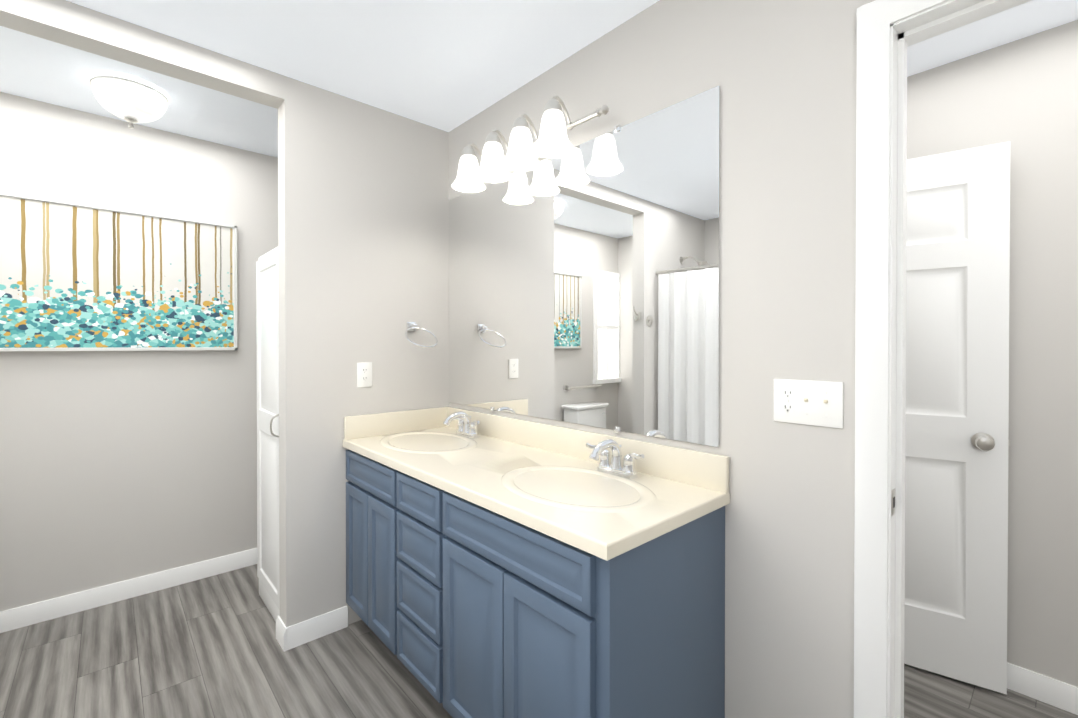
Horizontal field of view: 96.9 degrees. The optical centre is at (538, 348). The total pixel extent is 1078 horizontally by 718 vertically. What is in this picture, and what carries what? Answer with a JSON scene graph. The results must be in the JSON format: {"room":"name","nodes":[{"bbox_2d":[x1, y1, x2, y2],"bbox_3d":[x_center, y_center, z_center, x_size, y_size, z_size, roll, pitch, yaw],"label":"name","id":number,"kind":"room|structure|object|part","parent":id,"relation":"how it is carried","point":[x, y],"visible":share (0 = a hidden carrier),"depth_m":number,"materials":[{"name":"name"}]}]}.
{"room":"bathroom","nodes":[
{"label":"bathroom","id":0,"kind":"room"},
{"bbox_2d":[0,92,277,611],"bbox_3d":[-2.246,0.060,2.406,2.830,2.440,0.120,0,1,-42],"label":"wall","id":1,"kind":"structure","parent":0,"point":[117,466],"depth_m":2.45,"materials":[{"name":"grey paint"}]},
{"bbox_2d":[0,192,236,350],"bbox_3d":[-2.220,-0.344,2.316,1.290,0.710,0.042,0,1,-42],"label":"framed art","id":2,"kind":"object","parent":1,"relation":"attached to","point":[79,277],"visible":0.95,"depth_m":2.38,"materials":[{"name":"multicoloured paper"}]},
{"bbox_2d":[0,548,256,632],"bbox_3d":[-2.156,1.234,2.405,2.710,0.092,0.014,0,1,-42],"label":"baseboard","id":3,"kind":"structure","parent":1,"relation":"attached to","point":[31,614],"depth_m":2.42,"materials":[{"name":"white wood"}]},
{"bbox_2d":[0,0,284,108],"bbox_3d":[-1.479,-1.105,1.736,0.980,0.100,0.110,0,1,-42],"label":"wall","id":4,"kind":"structure","parent":0,"point":[73,25],"depth_m":1.72,"materials":[{"name":"grey paint"}]},
{"bbox_2d":[278,76,448,626],"bbox_3d":[-0.819,0.061,2.341,0.800,2.440,0.110,0,1,-42],"label":"wall","id":5,"kind":"structure","parent":0,"point":[363,232],"depth_m":2.19,"materials":[{"name":"grey paint"}]},
{"bbox_2d":[276,616,286,650],"bbox_3d":[-1.119,1.237,2.074,0.014,0.092,0.132,0,1,-42],"label":"baseboard","id":6,"kind":"structure","parent":5,"relation":"attached to","point":[281,632],"depth_m":2.06,"materials":[{"name":"white wood"}]},
{"bbox_2d":[287,606,347,649],"bbox_3d":[-0.980,1.236,2.120,0.255,0.092,0.014,0,1,-42],"label":"baseboard","id":7,"kind":"structure","parent":5,"relation":"attached to","point":[309,630],"depth_m":2.11,"materials":[{"name":"white wood"}]},
{"bbox_2d":[357,362,371,386],"bbox_3d":[-0.824,0.123,2.257,0.072,0.116,0.007,0,1,-42],"label":"outlet","id":8,"kind":"object","parent":5,"relation":"attached to","point":[364,374],"visible":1,"depth_m":2.25,"materials":[{"name":"white plastic"}]},
{"bbox_2d":[344,406,446,437],"bbox_3d":[-0.692,0.364,2.366,0.537,0.107,0.020,0,1,-42],"label":"backsplash","id":9,"kind":"structure","parent":5,"relation":"attached to","point":[383,423],"depth_m":2.32,"materials":[{"name":"beige stone"}]},
{"bbox_2d":[405,322,437,347],"bbox_3d":[-0.591,-0.069,2.353,0.164,0.132,0.176,0,1,-42],"label":"towel ring","id":10,"kind":"object","parent":5,"relation":"attached to","point":[411,326],"visible":1,"depth_m":2.38,"materials":[{"name":"silver metal"}]},
{"bbox_2d":[0,0,1077,157],"bbox_3d":[-0.259,-1.181,1.161,4.120,0.060,4.620,0,1,-42],"label":"ceiling","id":11,"kind":"structure","parent":0,"point":[447,65],"depth_m":1.84,"materials":[{"name":"white paint"}]},
{"bbox_2d":[90,75,168,128],"bbox_3d":[-1.817,-1.068,2.126,0.266,0.179,0.266,0,1,-42],"label":"ceiling light","id":12,"kind":"object","parent":11,"relation":"attached to","point":[130,101],"visible":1,"depth_m":2.06,"materials":[{"name":"white glass"}]},
{"bbox_2d":[0,564,1077,717],"bbox_3d":[-0.259,1.319,1.177,4.120,0.060,4.620,0,1,-42],"label":"floor","id":13,"kind":"structure","parent":0,"point":[209,647],"depth_m":1.89,"materials":[{"name":"grey wood"}]},
{"bbox_2d":[256,247,279,621],"bbox_3d":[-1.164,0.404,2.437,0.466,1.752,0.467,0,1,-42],"label":"door","id":14,"kind":"structure","parent":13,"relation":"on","point":[267,329],"depth_m":2.30,"materials":[{"name":"white wood"}]},
{"bbox_2d":[343,446,729,717],"bbox_3d":[-0.172,0.869,1.809,0.555,0.830,1.550,0,1,-42],"label":"bathroom vanity","id":15,"kind":"object","parent":13,"relation":"on","point":[498,566],"depth_m":1.32,"materials":[{"name":"blue wood"}]},
{"bbox_2d":[343,406,729,560],"bbox_3d":[-0.169,0.439,1.799,0.560,0.250,1.563,0,1,-42],"label":"countertop","id":16,"kind":"structure","parent":15,"relation":"on","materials":[{"name":"beige stone"}]},
{"bbox_2d":[439,410,482,437],"bbox_3d":[-0.380,0.356,2.241,0.159,0.121,0.245,0,1,-42],"label":"faucet","id":17,"kind":"object","parent":16,"relation":"on","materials":[{"name":"silver metal"}]},
{"bbox_2d":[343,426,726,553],"bbox_3d":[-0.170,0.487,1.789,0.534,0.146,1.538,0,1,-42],"label":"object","id":18,"kind":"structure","parent":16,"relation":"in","point":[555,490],"depth_m":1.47,"materials":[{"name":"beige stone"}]},
{"bbox_2d":[583,435,650,477],"bbox_3d":[0.224,0.360,1.573,0.159,0.121,0.245,0,1,-42],"label":"faucet","id":19,"kind":"object","parent":16,"relation":"on","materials":[{"name":"silver metal"}]},
{"bbox_2d":[449,0,874,717],"bbox_3d":[-0.172,0.061,2.303,0.131,2.440,3.055,0,1,-42],"label":"wall","id":20,"kind":"structure","parent":0,"point":[781,74],"depth_m":1.43,"materials":[{"name":"grey paint"}]},
{"bbox_2d":[451,96,608,192],"bbox_3d":[-0.105,-0.827,1.970,0.228,0.203,0.912,0,1,-42],"label":"sconce","id":21,"kind":"object","parent":20,"relation":"attached to","point":[526,150],"visible":1,"depth_m":1.86,"materials":[{"name":"silver metal"}]},
{"bbox_3d":[0.028,-0.248,1.989,0.010,1.098,1.520,0,1,-42],"label":"wall-mounted mirror","id":22,"kind":"part","parent":20,"relation":"part of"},
{"bbox_2d":[447,406,729,493],"bbox_3d":[0.031,0.367,1.980,0.020,0.107,1.564,0,1,-42],"label":"backsplash","id":23,"kind":"structure","parent":20,"relation":"attached to","point":[710,469],"depth_m":1.63,"materials":[{"name":"beige stone"}]},
{"bbox_2d":[774,379,842,428],"bbox_3d":[0.699,0.141,1.249,0.012,0.116,0.167,0,1,-42],"label":"outlet","id":24,"kind":"object","parent":20,"relation":"attached to","point":[815,403],"visible":1,"depth_m":1.24,"materials":[{"name":"white plastic"}]},
{"bbox_2d":[854,0,1032,717],"bbox_3d":[1.143,0.236,0.857,0.159,2.109,0.953,0,1,-42],"label":"door frame","id":25,"kind":"structure","parent":20,"relation":"attached to","point":[889,32],"depth_m":1.13,"materials":[{"name":"white"}]},
{"bbox_2d":[907,20,1077,686],"bbox_3d":[2.003,0.065,1.649,0.120,2.440,2.300,0,1,-42],"label":"wall","id":26,"kind":"structure","parent":0,"point":[1021,95],"depth_m":1.75,"materials":[{"name":"grey paint"}]},
{"bbox_2d":[1007,662,1077,714],"bbox_3d":[1.953,1.240,1.612,0.014,0.092,2.060,0,1,-42],"label":"baseboard","id":27,"kind":"structure","parent":26,"relation":"attached to","point":[1047,690],"depth_m":1.74,"materials":[{"name":"white wood"}]},
{"bbox_3d":[0.838,0.063,2.066,1.050,2.440,0.120,0,1,-42],"label":"wall","id":28,"kind":"structure","parent":0,"visible":0},
{"bbox_2d":[904,141,1010,694],"bbox_3d":[1.421,0.256,1.979,0.770,2.030,0.035,0,0,35],"label":"door leaf","id":29,"kind":"structure","parent":28,"relation":"in","point":[957,371],"depth_m":1.83,"materials":[{"name":"white wood"}]},
{"bbox_2d":[971,433,995,450],"bbox_3d":[1.673,0.347,1.804,0.066,0.066,0.163,0,0,35],"label":"door knob","id":30,"kind":"object","parent":29,"relation":"attached to","point":[983,441],"depth_m":1.75,"materials":[{"name":"silver metal"}]}
]}

